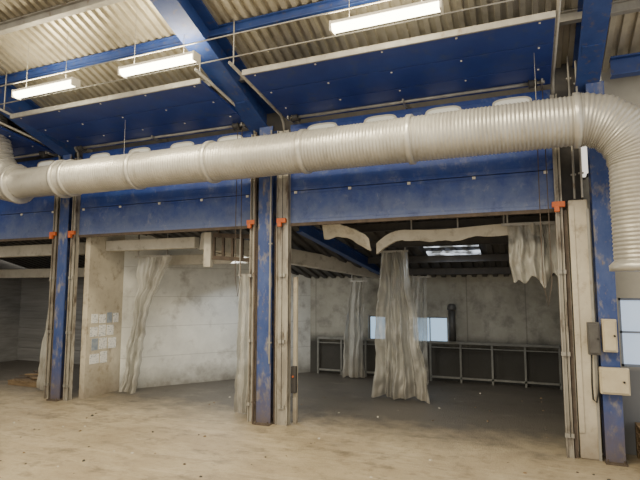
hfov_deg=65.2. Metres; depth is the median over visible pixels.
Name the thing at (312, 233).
steel beam
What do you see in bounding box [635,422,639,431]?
wooden pallet
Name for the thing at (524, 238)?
curtain
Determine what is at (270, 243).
conduit pipe
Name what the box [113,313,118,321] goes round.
paper notice
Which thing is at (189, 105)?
door
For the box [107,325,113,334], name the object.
paper notice
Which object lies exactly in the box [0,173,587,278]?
ceiling
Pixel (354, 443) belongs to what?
floor
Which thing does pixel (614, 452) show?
steel column
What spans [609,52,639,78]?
beam
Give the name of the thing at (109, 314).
paper notice
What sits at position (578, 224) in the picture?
post
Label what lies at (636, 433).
wooden pallet
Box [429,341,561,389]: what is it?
guard railing
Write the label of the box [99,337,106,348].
paper notice
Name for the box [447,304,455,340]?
vent pipe
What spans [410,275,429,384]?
curtain
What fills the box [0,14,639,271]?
ventilation duct
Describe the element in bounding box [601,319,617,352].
electrical box
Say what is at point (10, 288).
wall
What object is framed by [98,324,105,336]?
paper notice
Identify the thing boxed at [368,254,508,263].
beam
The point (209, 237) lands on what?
ladder
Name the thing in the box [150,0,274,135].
roof beam
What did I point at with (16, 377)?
board
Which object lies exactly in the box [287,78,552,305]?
shaft
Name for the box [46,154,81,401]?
steel column
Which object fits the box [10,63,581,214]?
wall
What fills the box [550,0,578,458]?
door track
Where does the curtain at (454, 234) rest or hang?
attached to the ceiling at (298, 242)
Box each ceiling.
[0,0,639,145]
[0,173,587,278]
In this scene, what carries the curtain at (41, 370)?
hanging from the ceiling at (298, 242)
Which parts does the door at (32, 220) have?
overhead panel, overhead panel, panel, panel, overhead panel, panel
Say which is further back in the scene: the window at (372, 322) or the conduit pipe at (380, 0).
the window at (372, 322)
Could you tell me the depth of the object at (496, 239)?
8.92 m
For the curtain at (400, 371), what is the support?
hanging from the ceiling at (298, 242)
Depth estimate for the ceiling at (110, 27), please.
6.89 m
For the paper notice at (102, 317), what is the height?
0.170 m
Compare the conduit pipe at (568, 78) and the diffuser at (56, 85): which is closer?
the conduit pipe at (568, 78)
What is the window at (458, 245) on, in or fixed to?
attached to the ceiling at (298, 242)
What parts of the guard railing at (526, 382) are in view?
rail post, rail post, rail post, rail, rail, rail, rail post, rail post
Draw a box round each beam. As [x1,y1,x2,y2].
[0,75,75,159]
[0,242,85,257]
[0,268,84,277]
[106,237,199,251]
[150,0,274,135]
[169,254,249,264]
[199,233,379,278]
[296,225,380,275]
[368,254,508,263]
[572,0,612,92]
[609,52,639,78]
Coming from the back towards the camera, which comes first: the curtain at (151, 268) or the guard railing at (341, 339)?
the guard railing at (341, 339)
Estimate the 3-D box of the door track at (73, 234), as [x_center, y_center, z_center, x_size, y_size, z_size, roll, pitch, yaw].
[-4.898,0.076,8.708,0.163,5.582,1.763,-2,-6,22]
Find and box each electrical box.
[586,322,600,402]
[599,367,630,395]
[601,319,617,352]
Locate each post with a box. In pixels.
[291,277,297,422]
[566,199,601,460]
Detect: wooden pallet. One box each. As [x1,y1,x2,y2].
[7,376,37,387]
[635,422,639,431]
[635,431,639,440]
[636,440,639,449]
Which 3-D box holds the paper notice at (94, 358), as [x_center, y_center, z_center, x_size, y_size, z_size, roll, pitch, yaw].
[-4.283,2.255,9.487,0.008,0.180,0.220,-2,-6,22]
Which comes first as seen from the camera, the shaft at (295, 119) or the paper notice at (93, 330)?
the shaft at (295, 119)
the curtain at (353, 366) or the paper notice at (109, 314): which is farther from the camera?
the curtain at (353, 366)
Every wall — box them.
[0,259,26,361]
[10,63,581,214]
[17,267,83,363]
[119,235,309,388]
[310,274,562,388]
[569,177,602,452]
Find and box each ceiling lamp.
[11,37,80,99]
[118,12,200,78]
[329,0,443,35]
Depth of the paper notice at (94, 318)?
9.52 m
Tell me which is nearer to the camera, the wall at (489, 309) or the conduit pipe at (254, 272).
the conduit pipe at (254, 272)
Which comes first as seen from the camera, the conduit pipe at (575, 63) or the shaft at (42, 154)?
the conduit pipe at (575, 63)
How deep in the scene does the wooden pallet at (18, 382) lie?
10.50 m
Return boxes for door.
[0,126,61,241]
[10,78,252,237]
[242,10,555,226]
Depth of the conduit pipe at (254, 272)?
7.69 m
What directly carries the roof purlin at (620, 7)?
attached to the ceiling at (110, 27)
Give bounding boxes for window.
[369,315,375,338]
[424,245,478,247]
[426,250,480,255]
[427,317,447,341]
[618,298,639,366]
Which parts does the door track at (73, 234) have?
overhead rail, vertical rail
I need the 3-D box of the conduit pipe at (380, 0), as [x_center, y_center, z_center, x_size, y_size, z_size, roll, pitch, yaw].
[-2.620,-2.426,6.690,17.300,0.018,0.018,-2,-6,22]
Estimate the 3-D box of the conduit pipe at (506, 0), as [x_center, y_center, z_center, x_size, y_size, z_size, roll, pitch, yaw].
[-2.495,-2.296,6.984,17.300,0.018,0.018,-2,-6,22]
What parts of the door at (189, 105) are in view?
edge rail, overhead panel, overhead panel, overhead panel, panel, panel, panel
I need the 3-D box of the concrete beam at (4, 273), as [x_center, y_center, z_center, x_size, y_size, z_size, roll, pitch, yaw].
[-6.275,0.804,12.262,5.100,0.220,0.180,-2,-6,22]
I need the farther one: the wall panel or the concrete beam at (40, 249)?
the concrete beam at (40, 249)
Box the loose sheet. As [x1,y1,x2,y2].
[322,224,370,250]
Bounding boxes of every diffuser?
[13,80,74,98]
[119,54,194,76]
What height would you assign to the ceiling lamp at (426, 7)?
0.870 m
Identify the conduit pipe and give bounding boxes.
[0,0,388,86]
[0,0,514,104]
[251,132,256,422]
[268,130,272,363]
[566,56,575,198]
[573,61,583,197]
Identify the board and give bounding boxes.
[14,377,31,378]
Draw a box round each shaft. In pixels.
[14,151,57,157]
[74,122,249,296]
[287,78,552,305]
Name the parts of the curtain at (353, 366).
curtain rail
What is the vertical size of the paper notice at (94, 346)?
0.220 m
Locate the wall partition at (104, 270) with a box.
[79,235,124,398]
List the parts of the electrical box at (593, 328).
lid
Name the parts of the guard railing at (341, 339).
rail post, rail post, rail, rail, rail, rail post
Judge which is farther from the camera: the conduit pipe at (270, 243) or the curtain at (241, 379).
the curtain at (241, 379)
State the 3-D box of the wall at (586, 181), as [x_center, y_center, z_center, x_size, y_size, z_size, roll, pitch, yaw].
[4.311,1.105,8.352,0.120,3.462,4.350,-2,-6,22]
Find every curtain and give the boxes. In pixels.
[36,251,51,389]
[119,233,172,393]
[234,229,248,412]
[343,275,367,377]
[371,247,429,403]
[376,215,507,253]
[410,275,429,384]
[501,215,557,287]
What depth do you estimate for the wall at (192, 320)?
10.89 m
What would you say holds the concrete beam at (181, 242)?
attached to the wall partition at (104, 270)
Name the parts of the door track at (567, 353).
overhead rail, vertical rail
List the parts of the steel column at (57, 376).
plate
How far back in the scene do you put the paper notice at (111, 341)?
9.91 m
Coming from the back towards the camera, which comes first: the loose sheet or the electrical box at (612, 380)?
the loose sheet
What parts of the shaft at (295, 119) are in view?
pull chain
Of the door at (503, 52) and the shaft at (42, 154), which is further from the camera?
the shaft at (42, 154)
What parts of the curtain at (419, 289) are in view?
curtain rail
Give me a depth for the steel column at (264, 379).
7.71 m
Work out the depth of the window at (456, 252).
9.59 m
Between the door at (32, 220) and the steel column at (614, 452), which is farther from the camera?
the door at (32, 220)
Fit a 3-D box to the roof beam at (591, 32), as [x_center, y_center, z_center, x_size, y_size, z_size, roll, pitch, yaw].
[2.191,-3.590,3.574,0.270,2.828,6.726,-2,-6,22]
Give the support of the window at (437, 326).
in the wall at (489, 309)
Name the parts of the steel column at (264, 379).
plate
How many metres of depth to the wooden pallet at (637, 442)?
5.96 m
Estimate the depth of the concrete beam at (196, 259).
10.18 m
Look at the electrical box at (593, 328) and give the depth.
5.88 m
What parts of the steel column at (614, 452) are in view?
plate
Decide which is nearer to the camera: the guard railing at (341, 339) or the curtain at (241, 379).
the curtain at (241, 379)
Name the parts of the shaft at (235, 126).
pull chain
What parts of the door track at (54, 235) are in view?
overhead rail, vertical rail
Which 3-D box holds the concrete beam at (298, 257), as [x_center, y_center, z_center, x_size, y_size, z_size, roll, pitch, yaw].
[-0.322,0.397,10.404,4.618,0.776,0.200,5,-7,-38]
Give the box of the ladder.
[203,230,249,266]
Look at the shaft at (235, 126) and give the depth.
8.37 m
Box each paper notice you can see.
[89,353,98,363]
[90,327,97,336]
[91,314,97,322]
[91,338,97,350]
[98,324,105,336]
[99,314,105,322]
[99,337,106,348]
[100,351,106,362]
[107,312,111,322]
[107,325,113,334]
[108,337,115,347]
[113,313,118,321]
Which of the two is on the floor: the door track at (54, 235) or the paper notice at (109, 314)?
the door track at (54, 235)
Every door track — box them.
[0,72,81,400]
[0,121,60,398]
[194,64,258,421]
[228,18,290,425]
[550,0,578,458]
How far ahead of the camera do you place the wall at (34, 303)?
14.24 m
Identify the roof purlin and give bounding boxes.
[0,0,124,34]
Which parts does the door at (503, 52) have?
edge rail, overhead panel, overhead panel, overhead panel, panel, panel, panel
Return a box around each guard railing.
[317,336,374,376]
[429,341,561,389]
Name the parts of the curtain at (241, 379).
curtain rail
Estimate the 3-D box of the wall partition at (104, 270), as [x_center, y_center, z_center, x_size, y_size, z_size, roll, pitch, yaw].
[-4.254,1.235,9.827,0.120,3.498,0.880,-2,-6,22]
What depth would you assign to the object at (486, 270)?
10.45 m
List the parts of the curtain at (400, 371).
curtain rail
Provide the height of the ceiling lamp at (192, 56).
0.870 m
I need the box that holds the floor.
[0,360,639,479]
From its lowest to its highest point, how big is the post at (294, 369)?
2.200 m
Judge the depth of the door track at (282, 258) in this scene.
7.62 m
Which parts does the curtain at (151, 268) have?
curtain rail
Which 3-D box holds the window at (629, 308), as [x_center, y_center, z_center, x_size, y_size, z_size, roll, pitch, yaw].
[4.346,1.137,6.093,1.220,0.850,0.060,-2,-6,22]
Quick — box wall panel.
[600,68,639,454]
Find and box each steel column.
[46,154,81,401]
[252,126,279,425]
[586,81,628,466]
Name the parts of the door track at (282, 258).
overhead rail, vertical rail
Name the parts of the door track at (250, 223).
overhead rail, vertical rail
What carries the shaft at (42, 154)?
attached to the wall at (561, 84)
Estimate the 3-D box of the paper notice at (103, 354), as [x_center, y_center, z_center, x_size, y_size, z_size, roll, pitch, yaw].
[-4.197,2.266,9.695,0.008,0.220,0.170,-2,-6,22]
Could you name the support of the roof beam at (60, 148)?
on the steel column at (57, 376)
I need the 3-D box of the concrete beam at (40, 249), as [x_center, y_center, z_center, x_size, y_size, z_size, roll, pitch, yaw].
[-6.896,0.261,11.052,4.900,0.240,0.180,-2,-6,22]
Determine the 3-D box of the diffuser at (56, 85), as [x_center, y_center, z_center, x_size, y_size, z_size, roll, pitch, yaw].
[-4.009,-2.184,7.290,1.176,0.072,0.136,-2,-6,22]
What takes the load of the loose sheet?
hanging from the ceiling at (298, 242)
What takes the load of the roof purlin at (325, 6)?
attached to the ceiling at (110, 27)
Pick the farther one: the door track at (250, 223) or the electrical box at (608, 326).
the door track at (250, 223)
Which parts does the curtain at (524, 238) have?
curtain rail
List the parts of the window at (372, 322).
glass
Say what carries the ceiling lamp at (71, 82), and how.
hanging from the ceiling at (110, 27)

